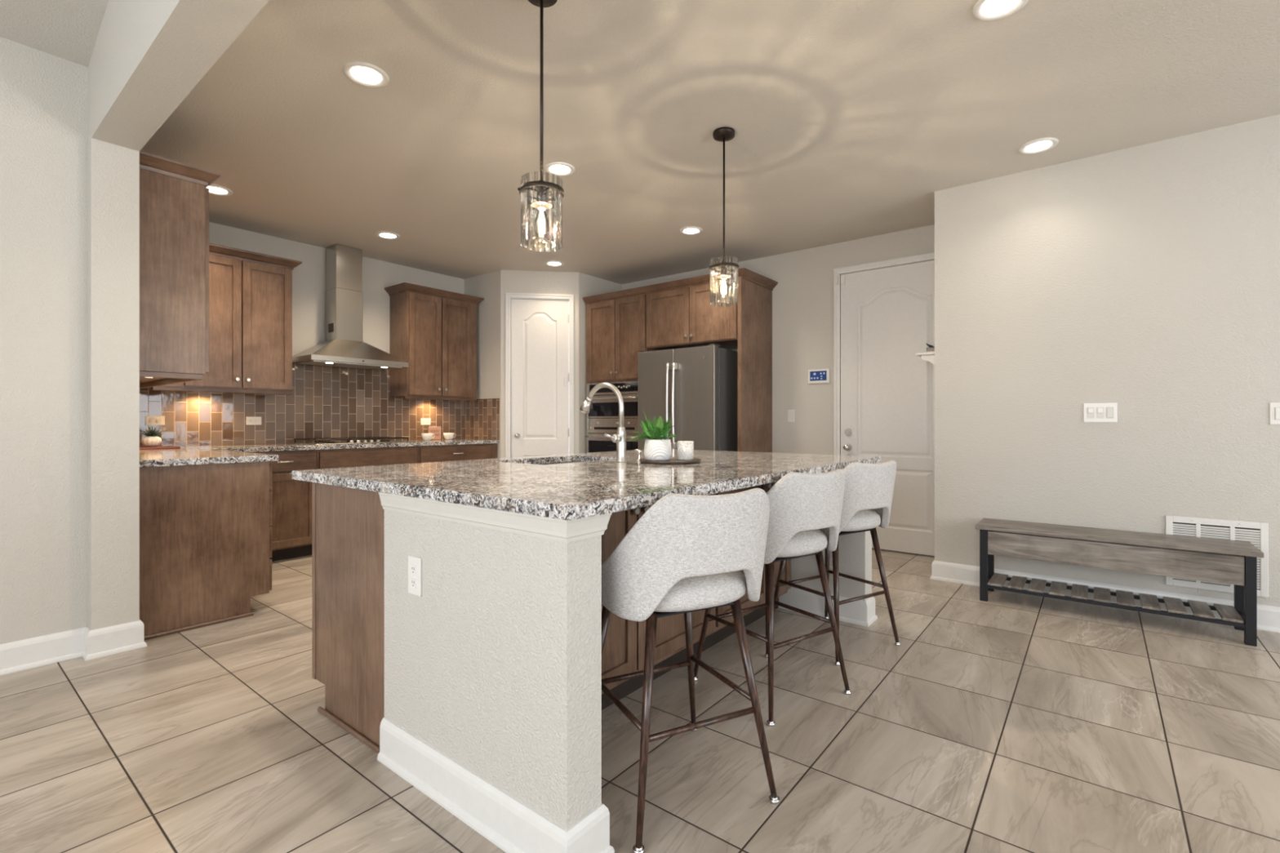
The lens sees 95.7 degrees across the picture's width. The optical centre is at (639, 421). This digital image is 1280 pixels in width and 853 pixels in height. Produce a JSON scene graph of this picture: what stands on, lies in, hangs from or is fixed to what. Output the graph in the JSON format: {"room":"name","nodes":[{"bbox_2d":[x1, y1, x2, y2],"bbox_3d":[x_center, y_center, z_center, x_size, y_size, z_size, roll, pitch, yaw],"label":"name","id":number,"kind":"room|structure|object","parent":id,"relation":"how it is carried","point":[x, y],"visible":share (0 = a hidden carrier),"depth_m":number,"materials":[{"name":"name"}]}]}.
{"room":"kitchen","nodes":[
{"label":"kitchen","id":0,"kind":"room"},
{"bbox_2d":[0,36,88,644],"bbox_3d":[-3.990,-0.388,1.201,0.150,3.000,4.136,0,0,38],"label":"wall","id":1,"kind":"structure","parent":0,"point":[44,96],"depth_m":2.65,"materials":[{"name":"paint"}]},
{"bbox_2d":[0,626,86,675],"bbox_3d":[-3.922,1.047,1.147,0.024,0.130,4.136,0,0,38],"label":"baseboard","id":2,"kind":"structure","parent":1,"relation":"attached to","point":[29,653],"depth_m":2.64,"materials":[{"name":"white paint"}]},
{"bbox_2d":[0,0,108,67],"bbox_3d":[-0.824,-2.760,-1.365,8.200,2.170,4.236,0,0,38],"label":"ceiling","id":3,"kind":"structure","parent":0,"point":[68,30],"depth_m":2.55,"materials":[{"name":"paint"}]},
{"bbox_2d":[88,57,139,630],"bbox_3d":[-3.304,-0.438,3.407,1.970,3.100,0.175,0,0,38],"label":"wall column","id":4,"kind":"structure","parent":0,"point":[113,170],"depth_m":2.78,"materials":[{"name":"paint"}]},
{"bbox_2d":[81,619,146,661],"bbox_3d":[-2.554,1.047,2.813,0.104,0.130,0.223,0,0,38],"label":"baseboard","id":5,"kind":"structure","parent":4,"relation":"attached to","point":[107,641],"depth_m":2.78,"materials":[{"name":"white paint"}]},
{"bbox_2d":[139,150,222,388],"bbox_3d":[-2.995,-0.797,3.502,1.518,1.134,0.353,0,0,38],"label":"upper cabinet","id":6,"kind":"object","parent":4,"relation":"attached to","point":[174,195],"visible":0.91,"depth_m":3.05,"materials":[{"name":"brown wood"}]},
{"bbox_2d":[91,0,268,151],"bbox_3d":[0.575,-2.613,0.340,7.920,2.550,0.175,0,0,38],"label":"beam","id":7,"kind":"structure","parent":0,"point":[148,56],"depth_m":2.24,"materials":[{"name":"paint"}]},
{"bbox_2d":[196,222,464,446],"bbox_3d":[-2.662,-0.259,5.929,0.150,2.743,4.928,0,0,38],"label":"wall","id":8,"kind":"structure","parent":0,"point":[308,277],"depth_m":5.39,"materials":[{"name":"paint"}]},
{"bbox_2d":[149,243,302,395],"bbox_3d":[-3.445,-0.797,4.504,0.388,1.134,1.367,0,0,38],"label":"upper cabinet","id":9,"kind":"object","parent":8,"relation":"attached to","point":[251,292],"visible":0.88,"depth_m":4.64,"materials":[{"name":"brown wood"}]},
{"bbox_2d":[139,363,463,446],"bbox_3d":[-3.013,-0.179,5.353,0.012,0.748,3.237,0,0,38],"label":"backsplash","id":10,"kind":"structure","parent":8,"relation":"attached to","point":[325,402],"depth_m":5.30,"materials":[{"name":"brown tile"}]},
{"bbox_2d":[145,416,164,425],"bbox_3d":[-3.720,-0.009,4.442,0.008,0.070,0.115,0,0,38],"label":"electrical outlet","id":11,"kind":"object","parent":10,"relation":"attached to","point":[149,420],"visible":1,"depth_m":4.44,"materials":[{"name":"beige plastic"}]},
{"bbox_2d":[149,418,154,422],"bbox_3d":[-3.731,-0.009,4.425,0.004,0.029,0.029,0,0,38],"label":"receptacle","id":12,"kind":"object","parent":11,"relation":"attached to","point":[151,420],"depth_m":4.42,"materials":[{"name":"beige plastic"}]},
{"bbox_2d":[245,416,261,425],"bbox_3d":[-3.309,-0.009,4.962,0.008,0.070,0.115,0,0,38],"label":"electrical outlet","id":13,"kind":"object","parent":10,"relation":"attached to","point":[250,420],"visible":1,"depth_m":4.95,"materials":[{"name":"white plastic"}]},
{"bbox_2d":[420,418,430,425],"bbox_3d":[-2.306,-0.002,6.231,0.008,0.070,0.115,0,0,38],"label":"electrical outlet","id":14,"kind":"object","parent":10,"relation":"attached to","point":[423,421],"visible":1,"depth_m":6.23,"materials":[{"name":"white plastic"}]},
{"bbox_2d":[292,244,408,369],"bbox_3d":[-2.684,-1.072,5.371,0.481,1.116,0.882,0,0,38],"label":"range hood","id":15,"kind":"object","parent":8,"relation":"attached to","point":[343,346],"visible":0.98,"depth_m":5.35,"materials":[{"name":"silver metal"}]},
{"bbox_2d":[328,323,333,333],"bbox_3d":[-2.854,-0.868,5.347,0.100,0.080,0.002,0,0,38],"label":"vent grille","id":16,"kind":"object","parent":15,"relation":"attached to","point":[331,326],"depth_m":5.34,"materials":[{"name":"grey metal"}]},
{"bbox_2d":[292,354,408,368],"bbox_3d":[-2.686,-0.547,5.372,0.477,0.045,0.882,0,0,38],"label":"hood","id":17,"kind":"object","parent":15,"relation":"attached to","point":[328,360],"depth_m":5.20,"materials":[{"name":"silver metal"}]},
{"bbox_2d":[384,282,484,400],"bbox_3d":[-2.159,-0.797,6.131,0.388,1.134,0.934,0,0,38],"label":"upper cabinet","id":18,"kind":"object","parent":8,"relation":"attached to","point":[433,331],"visible":1,"depth_m":5.95,"materials":[{"name":"brown wood"}]},
{"bbox_2d":[464,270,500,457],"bbox_3d":[-1.718,-0.259,6.470,0.660,2.743,0.120,0,0,38],"label":"wall","id":19,"kind":"structure","parent":0,"point":[487,286],"depth_m":6.36,"materials":[{"name":"paint"}]},
{"bbox_2d":[463,398,499,439],"bbox_3d":[-1.761,-0.029,6.421,0.628,0.448,0.010,0,0,38],"label":"backsplash","id":20,"kind":"structure","parent":19,"relation":"attached to","point":[481,416],"depth_m":6.40,"materials":[{"name":"brown tile"}]},
{"bbox_2d":[500,270,578,457],"bbox_3d":[-1.089,-0.259,6.326,0.834,2.743,0.120,0,0,-7],"label":"wall","id":21,"kind":"structure","parent":0,"point":[511,281],"depth_m":6.27,"materials":[{"name":"paint"}]},
{"bbox_2d":[505,293,573,457],"bbox_3d":[-1.081,-0.136,6.263,0.734,2.497,0.101,0,0,-7],"label":"door","id":22,"kind":"structure","parent":21,"relation":"in","point":[540,333],"depth_m":6.28,"materials":[{"name":"white paint"}]},
{"bbox_2d":[578,272,621,453],"bbox_3d":[-0.490,-0.259,6.636,0.120,2.743,0.724,0,0,38],"label":"wall","id":23,"kind":"structure","parent":0,"point":[588,286],"depth_m":6.38,"materials":[{"name":"paint"}]},
{"bbox_2d":[0,548,1279,852],"bbox_3d":[-0.068,1.172,1.115,10.290,0.120,9.264,0,0,38],"label":"floor","id":24,"kind":"structure","parent":0,"point":[1010,722],"depth_m":1.99,"materials":[{"name":"tile"}]},
{"bbox_2d":[139,461,271,639],"bbox_3d":[-3.076,0.672,3.761,1.884,0.881,0.659,0,0,38],"label":"base cabinet","id":25,"kind":"object","parent":24,"relation":"on","point":[206,531],"visible":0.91,"depth_m":3.15,"materials":[{"name":"brown wood"}]},
{"bbox_2d":[139,446,278,467],"bbox_3d":[-3.078,0.213,3.756,1.888,0.035,0.649,0,0,38],"label":"countertop","id":26,"kind":"structure","parent":25,"relation":"on","point":[184,455],"depth_m":3.33,"materials":[{"name":"stone"}]},
{"bbox_2d":[139,445,180,449],"bbox_3d":[-3.591,0.188,4.181,0.240,0.014,0.385,0,0,38],"label":"cutting board","id":27,"kind":"object","parent":26,"relation":"on","point":[157,446],"visible":0.51,"depth_m":4.18,"materials":[{"name":"brown wood"}]},
{"bbox_2d":[140,426,163,446],"bbox_3d":[-3.571,0.108,4.231,0.132,0.146,0.128,0,0,3],"label":"potted succulent","id":28,"kind":"object","parent":27,"relation":"on","point":[152,439],"visible":0.99,"depth_m":4.20,"materials":[{"name":"white ceramic"}]},
{"bbox_2d":[141,436,162,446],"bbox_3d":[-3.567,0.144,4.228,0.121,0.074,0.121,0,0,38],"label":"pot","id":29,"kind":"object","parent":28,"relation":"on","point":[146,441],"depth_m":4.19,"materials":[{"name":"white ceramic"}]},
{"bbox_2d":[253,449,316,561],"bbox_3d":[-3.133,0.672,4.676,0.662,0.881,0.758,0,0,38],"label":"base cabinet","id":30,"kind":"object","parent":24,"relation":"on","point":[291,499],"visible":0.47,"depth_m":4.65,"materials":[{"name":"brown wood"}]},
{"bbox_2d":[311,482,384,753],"bbox_3d":[-0.351,0.672,3.027,0.586,0.881,2.366,0,0,38],"label":"base cabinet","id":31,"kind":"object","parent":24,"relation":"on","point":[348,524],"visible":0.09,"depth_m":2.09,"materials":[{"name":"brown wood"}]},
{"bbox_2d":[291,448,881,520],"bbox_3d":[-0.012,0.213,2.804,1.573,0.034,2.479,0,0,38],"label":"countertop","id":32,"kind":"structure","parent":31,"relation":"on","point":[597,485],"depth_m":2.08,"materials":[{"name":"stone"}]},
{"bbox_2d":[540,461,582,464],"bbox_3d":[-0.402,0.332,3.007,0.424,0.202,0.644,0,0,38],"label":"sink","id":33,"kind":"object","parent":32,"relation":"in","point":[572,461],"visible":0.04,"depth_m":3.28,"materials":[{"name":"silver metal"}]},
{"bbox_2d":[579,382,626,462],"bbox_3d":[-0.214,0.000,2.875,0.303,0.392,0.141,0,0,38],"label":"kitchen faucet","id":34,"kind":"object","parent":32,"relation":"on","point":[620,438],"visible":1,"depth_m":2.82,"materials":[{"name":"silver metal"}]},
{"bbox_2d":[615,426,626,462],"bbox_3d":[-0.091,0.111,2.832,0.056,0.170,0.056,0,0,38],"label":"faucet","id":35,"kind":"object","parent":34,"relation":"on","point":[621,442],"depth_m":2.81,"materials":[{"name":"silver metal"}]},
{"bbox_2d":[631,448,642,461],"bbox_3d":[-0.014,0.166,2.911,0.069,0.059,0.036,0,0,38],"label":"soap dispenser","id":36,"kind":"object","parent":32,"relation":"on","point":[639,455],"visible":0.77,"depth_m":2.90,"materials":[{"name":"silver metal"}]},
{"bbox_2d":[639,457,701,464],"bbox_3d":[0.144,0.187,2.788,0.300,0.016,0.300,0,0,38],"label":"serving tray","id":37,"kind":"object","parent":32,"relation":"on","point":[673,460],"visible":0.8,"depth_m":2.67,"materials":[{"name":"brown wood"}]},
{"bbox_2d":[627,410,676,461],"bbox_3d":[0.079,0.065,2.786,0.237,0.238,0.195,0,0,38],"label":"potted succulent","id":38,"kind":"object","parent":37,"relation":"on","point":[655,448],"visible":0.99,"depth_m":2.75,"materials":[{"name":"green plant"}]},
{"bbox_2d":[644,439,671,461],"bbox_3d":[0.086,0.134,2.788,0.132,0.100,0.132,0,0,38],"label":"pot","id":39,"kind":"object","parent":38,"relation":"on","point":[659,450],"depth_m":2.73,"materials":[{"name":"white ceramic"}]},
{"bbox_2d":[677,440,693,460],"bbox_3d":[0.222,0.139,2.823,0.080,0.090,0.080,0,0,38],"label":"candle jar","id":40,"kind":"object","parent":37,"relation":"on","point":[685,448],"visible":1,"depth_m":2.79,"materials":[{"name":"white glass"}]},
{"bbox_2d":[316,446,417,469],"bbox_3d":[-2.618,0.672,5.333,0.653,0.881,0.908,0,0,38],"label":"base cabinet","id":41,"kind":"object","parent":24,"relation":"on","point":[352,457],"visible":0.06,"depth_m":5.10,"materials":[{"name":"brown wood"}]},
{"bbox_2d":[417,443,497,462],"bbox_3d":[-2.044,0.672,6.052,0.662,0.881,0.928,0,0,38],"label":"base cabinet","id":42,"kind":"object","parent":24,"relation":"on","point":[426,454],"visible":0.2,"depth_m":5.82,"materials":[{"name":"brown wood"}]},
{"bbox_2d":[188,439,498,452],"bbox_3d":[-2.567,0.213,5.414,0.633,0.035,2.586,0,0,38],"label":"countertop","id":43,"kind":"structure","parent":42,"relation":"on","point":[260,447],"depth_m":4.96,"materials":[{"name":"stone"}]},
{"bbox_2d":[291,436,412,444],"bbox_3d":[-2.639,0.173,5.337,0.500,0.045,0.870,0,0,38],"label":"gas cooktop","id":44,"kind":"object","parent":43,"relation":"in","point":[331,441],"visible":1,"depth_m":5.19,"materials":[{"name":"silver metal"}]},
{"bbox_2d":[421,433,435,440],"bbox_3d":[-2.203,0.158,6.011,0.127,0.075,0.116,0,0,-12],"label":"coffee cup","id":45,"kind":"object","parent":43,"relation":"on","point":[426,437],"visible":1,"depth_m":5.97,"materials":[{"name":"white ceramic"}]},
{"bbox_2d":[427,426,440,439],"bbox_3d":[-2.208,0.120,6.226,0.014,0.142,0.150,0,0,38],"label":"sign","id":46,"kind":"object","parent":43,"relation":"on","point":[436,430],"visible":0.88,"depth_m":6.23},
{"bbox_2d":[443,432,456,439],"bbox_3d":[-2.067,0.158,6.280,0.127,0.075,0.116,0,0,-12],"label":"coffee cup","id":47,"kind":"object","parent":43,"relation":"on","point":[447,436],"visible":1,"depth_m":6.24,"materials":[{"name":"white ceramic"}]},
{"bbox_2d":[377,492,614,852],"bbox_3d":[-0.465,0.672,1.698,0.884,0.881,0.171,0,0,38],"label":"wall","id":48,"kind":"structure","parent":24,"relation":"on","point":[493,673],"depth_m":1.55,"materials":[{"name":"paint"}]},
{"bbox_2d":[408,555,421,596],"bbox_3d":[-0.702,0.479,1.801,0.072,0.118,0.008,0,0,38],"label":"electrical outlet","id":49,"kind":"object","parent":48,"relation":"attached to","point":[414,562],"visible":1,"depth_m":1.79,"materials":[{"name":"white plastic"}]},
{"bbox_2d":[410,564,416,574],"bbox_3d":[-0.704,0.458,1.799,0.029,0.029,0.004,0,0,38],"label":"receptacle","id":50,"kind":"object","parent":49,"relation":"attached to","point":[413,566],"depth_m":1.80,"materials":[{"name":"white plastic"}]},
{"bbox_2d":[410,577,416,588],"bbox_3d":[-0.704,0.500,1.799,0.029,0.029,0.004,0,0,38],"label":"receptacle","id":51,"kind":"object","parent":49,"relation":"attached to","point":[413,580],"depth_m":1.80,"materials":[{"name":"white plastic"}]},
{"bbox_2d":[582,286,657,383],"bbox_3d":[-0.089,-0.126,6.345,0.840,2.476,0.680,0,0,38],"label":"tall cabinet","id":52,"kind":"object","parent":24,"relation":"on","point":[616,321],"visible":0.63,"depth_m":6.09,"materials":[{"name":"brown wood"}]},
{"bbox_2d":[585,380,638,453],"bbox_3d":[-0.123,0.145,6.302,0.800,1.131,0.630,0,0,38],"label":"wall oven","id":53,"kind":"object","parent":52,"relation":"in","point":[602,419],"visible":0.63,"depth_m":6.12,"materials":[{"name":"silver metal"}]},
{"bbox_2d":[601,493,715,710],"bbox_3d":[-0.110,0.672,2.474,0.440,0.881,1.044,0,0,38],"label":"base cabinet","id":54,"kind":"object","parent":24,"relation":"on","point":[624,649],"visible":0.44,"depth_m":2.27,"materials":[{"name":"brown wood"}]},
{"bbox_2d":[638,343,737,451],"bbox_3d":[0.538,0.193,5.697,0.874,1.779,0.854,0,0,38],"label":"refrigerator","id":55,"kind":"object","parent":24,"relation":"on","point":[696,388],"visible":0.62,"depth_m":5.35,"materials":[{"name":"silver metal"}]},
{"bbox_2d":[601,488,779,852],"bbox_3d":[0.107,0.650,1.773,0.522,0.925,0.525,0,0,-27],"label":"counter stool","id":56,"kind":"object","parent":24,"relation":"on","point":[686,554],"visible":0.88,"depth_m":1.57,"materials":[{"name":"fabric"}]},
{"bbox_2d":[703,481,791,650],"bbox_3d":[0.480,0.672,3.220,0.440,0.881,0.857,0,0,38],"label":"base cabinet","id":57,"kind":"object","parent":24,"relation":"on","point":[722,631],"visible":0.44,"depth_m":3.07,"materials":[{"name":"brown wood"}]},
{"bbox_2d":[737,276,772,452],"bbox_3d":[1.088,-0.094,5.444,0.036,2.412,0.634,0,0,38],"label":"end panel","id":58,"kind":"object","parent":24,"relation":"on","point":[754,300],"visible":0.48,"depth_m":5.39,"materials":[{"name":"brown wood"}]},
{"bbox_2d":[693,468,851,726],"bbox_3d":[0.557,0.650,2.413,0.522,0.925,0.525,0,0,-34],"label":"counter stool","id":59,"kind":"object","parent":24,"relation":"on","point":[806,508],"visible":0.69,"depth_m":2.21,"materials":[{"name":"fabric"}]},
{"bbox_2d":[777,530,877,626],"bbox_3d":[0.944,0.672,3.480,0.884,0.881,0.168,0,0,38],"label":"wall","id":60,"kind":"structure","parent":24,"relation":"on","point":[855,549],"depth_m":3.24,"materials":[{"name":"paint"}]},
{"bbox_2d":[773,460,900,666],"bbox_3d":[0.991,0.650,2.938,0.522,0.925,0.525,0,0,-32],"label":"counter stool","id":61,"kind":"object","parent":24,"relation":"on","point":[868,487],"visible":0.56,"depth_m":2.75,"materials":[{"name":"fabric"}]},
{"bbox_2d":[975,517,1263,646],"bbox_3d":[2.679,0.877,3.355,1.238,0.470,0.337,0,0,38],"label":"storage bench","id":62,"kind":"object","parent":24,"relation":"on","point":[1230,562],"visible":1,"depth_m":3.21,"materials":[{"name":"grey wood"}]},
{"bbox_2d":[141,0,1279,284],"bbox_3d":[1.204,-1.691,2.885,10.090,0.120,4.908,0,0,38],"label":"ceiling","id":63,"kind":"structure","parent":0,"point":[847,118],"depth_m":3.07,"materials":[{"name":"paint"}]},
{"bbox_2d":[206,184,232,195],"bbox_3d":[-2.979,-1.625,4.067,0.196,0.010,0.196,0,0,38],"label":"recessed light","id":64,"kind":"object","parent":63,"relation":"in","point":[213,189],"visible":0.68,"depth_m":4.07,"materials":[{"name":"white plastic"}]},
{"bbox_2d":[342,62,389,88],"bbox_3d":[-1.285,-1.625,2.719,0.196,0.010,0.196,0,0,38],"label":"recessed light","id":65,"kind":"object","parent":63,"relation":"in","point":[365,74],"visible":1,"depth_m":2.71,"materials":[{"name":"white plastic"}]},
{"bbox_2d":[375,231,399,239],"bbox_3d":[-2.204,-1.625,5.062,0.196,0.010,0.196,0,0,38],"label":"recessed light","id":66,"kind":"object","parent":63,"relation":"in","point":[386,235],"visible":1,"depth_m":5.05,"materials":[{"name":"white plastic"}]},
{"bbox_2d":[517,0,564,252],"bbox_3d":[-0.368,-1.146,2.182,0.173,0.967,0.167,0,0,38],"label":"pendant light","id":67,"kind":"object","parent":63,"relation":"hanging from","point":[547,237],"visible":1,"depth_m":2.17,"materials":[{"name":"clear glass"}]},
{"bbox_2d":[525,179,552,209],"bbox_3d":[-0.356,-0.861,2.173,0.125,0.093,0.142,0,0,38],"label":"socket","id":68,"kind":"object","parent":67,"relation":"attached to","point":[542,202],"depth_m":2.17,"materials":[{"name":"silver metal"}]},
{"bbox_2d":[544,260,564,266],"bbox_3d":[-0.881,-1.625,5.956,0.196,0.010,0.196,0,0,38],"label":"recessed light","id":69,"kind":"object","parent":63,"relation":"in","point":[552,263],"visible":1,"depth_m":5.94,"materials":[{"name":"white plastic"}]},
{"bbox_2d":[544,162,575,176],"bbox_3d":[-0.516,-1.625,3.733,0.196,0.010,0.196,0,0,38],"label":"recessed light","id":70,"kind":"object","parent":63,"relation":"in","point":[558,169],"visible":0.98,"depth_m":3.73,"materials":[{"name":"white plastic"}]},
{"bbox_2d":[680,226,702,235],"bbox_3d":[0.437,-1.625,4.935,0.196,0.010,0.196,0,0,38],"label":"recessed light","id":71,"kind":"object","parent":63,"relation":"in","point":[687,230],"visible":1,"depth_m":4.92,"materials":[{"name":"white plastic"}]},
{"bbox_2d":[709,126,738,306],"bbox_3d":[0.475,-1.146,3.256,0.173,0.967,0.167,0,0,38],"label":"pendant light","id":72,"kind":"object","parent":63,"relation":"hanging from","point":[724,134],"visible":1,"depth_m":3.23,"materials":[{"name":"clear glass"}]},
{"bbox_2d":[715,259,731,278],"bbox_3d":[0.487,-0.861,3.248,0.125,0.093,0.142,0,0,38],"label":"socket","id":73,"kind":"object","parent":72,"relation":"attached to","point":[723,265],"depth_m":3.24,"materials":[{"name":"silver metal"}]},
{"bbox_2d":[972,0,1029,21],"bbox_3d":[1.406,-1.625,2.251,0.196,0.010,0.196,0,0,38],"label":"recessed light","id":74,"kind":"object","parent":63,"relation":"in","point":[983,10],"visible":1,"depth_m":2.28,"materials":[{"name":"white plastic"}]},
{"bbox_2d":[1018,137,1058,154],"bbox_3d":[2.353,-1.625,3.420,0.196,0.010,0.196,0,0,38],"label":"recessed light","id":75,"kind":"object","parent":63,"relation":"in","point":[1043,144],"visible":1,"depth_m":3.41,"materials":[{"name":"white plastic"}]},
{"bbox_2d":[621,224,934,454],"bbox_3d":[1.230,-0.259,5.834,3.893,2.743,0.150,0,0,38],"label":"wall","id":76,"kind":"structure","parent":0,"point":[802,297],"depth_m":5.46,"materials":[{"name":"paint"}]},
{"bbox_2d":[643,267,777,350],"bbox_3d":[0.688,-1.053,5.731,1.139,0.621,0.680,0,0,38],"label":"upper cabinet","id":77,"kind":"object","parent":76,"relation":"attached to","point":[680,314],"visible":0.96,"depth_m":5.53,"materials":[{"name":"brown wood"}]},
{"bbox_2d":[787,409,795,422],"bbox_3d":[1.451,-0.059,5.556,0.070,0.118,0.010,0,0,38],"label":"light switch","id":78,"kind":"object","parent":76,"relation":"attached to","point":[791,413],"visible":1,"depth_m":5.55,"materials":[{"name":"white plastic"}]},
{"bbox_2d":[807,368,830,383],"bbox_3d":[1.661,-0.423,5.383,0.210,0.134,0.021,0,0,38],"label":"security keypad","id":79,"kind":"object","parent":76,"relation":"attached to","point":[815,375],"visible":1,"depth_m":5.37,"materials":[{"name":"white plastic"}]},
{"bbox_2d":[833,252,934,556],"bbox_3d":[2.138,-0.140,4.954,0.977,2.505,0.104,0,0,38],"label":"door","id":80,"kind":"structure","parent":76,"relation":"in","point":[884,310],"depth_m":4.95,"materials":[{"name":"white paint"}]},
{"bbox_2d":[835,274,844,284],"bbox_3d":[1.805,-1.278,5.215,0.079,0.090,0.024,0,0,25],"label":"sensor","id":81,"kind":"object","parent":80,"relation":"attached to","point":[842,276],"visible":1,"depth_m":5.20,"materials":[{"name":"white plastic"}]},
{"bbox_2d":[934,114,1279,607],"bbox_3d":[4.126,-0.259,2.565,5.107,2.743,0.120,0,0,38],"label":"wall","id":82,"kind":"structure","parent":0,"point":[1144,279],"depth_m":3.50,"materials":[{"name":"paint"}]},
{"bbox_2d":[1083,402,1117,422],"bbox_3d":[2.803,-0.056,3.526,0.162,0.118,0.014,0,0,38],"label":"light switch","id":83,"kind":"object","parent":82,"relation":"attached to","point":[1092,412],"visible":1,"depth_m":3.52,"materials":[{"name":"white plastic"}]},
{"bbox_2d":[929,560,1279,632],"bbox_3d":[4.306,1.047,2.811,5.131,0.130,0.777,0,0,38],"label":"baseboard","id":84,"kind":"structure","parent":82,"relation":"attached to","point":[1268,616],"depth_m":3.54,"materials":[{"name":"white paint"}]},
{"bbox_2d":[1165,515,1268,597],"bbox_3d":[3.195,0.739,3.216,0.407,0.398,0.013,0,0,38],"label":"air vent","id":85,"kind":"object","parent":82,"relation":"in","point":[1254,532],"visible":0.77,"depth_m":3.20,"materials":[{"name":"white plastic"}]},
{"bbox_2d":[1269,402,1279,424],"bbox_3d":[3.386,-0.044,3.066,0.070,0.118,0.010,0,0,38],"label":"light switch","id":86,"kind":"object","parent":82,"relation":"attached to","point":[1274,407],"visible":1,"depth_m":3.08,"materials":[{"name":"white plastic"}]},
{"bbox_3d":[2.404,-0.259,4.407,0.120,2.743,0.633,0,0,38],"label":"wall","id":87,"kind":"structure","parent":0,"visible":0},
{"bbox_2d":[915,351,934,365],"bbox_3d":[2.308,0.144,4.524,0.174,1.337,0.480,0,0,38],"label":"shelf","id":88,"kind":"object","parent":87,"relation":"attached to","point":[926,356],"visible":0.16,"depth_m":4.36,"materials":[{"name":"white paint"}]},
{"bbox_2d":[925,342,934,351],"bbox_3d":[2.275,-0.565,4.461,0.096,0.080,0.220,0,0,38],"label":"planter box","id":89,"kind":"object","parent":88,"relation":"on","point":[931,348],"visible":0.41,"depth_m":4.39,"materials":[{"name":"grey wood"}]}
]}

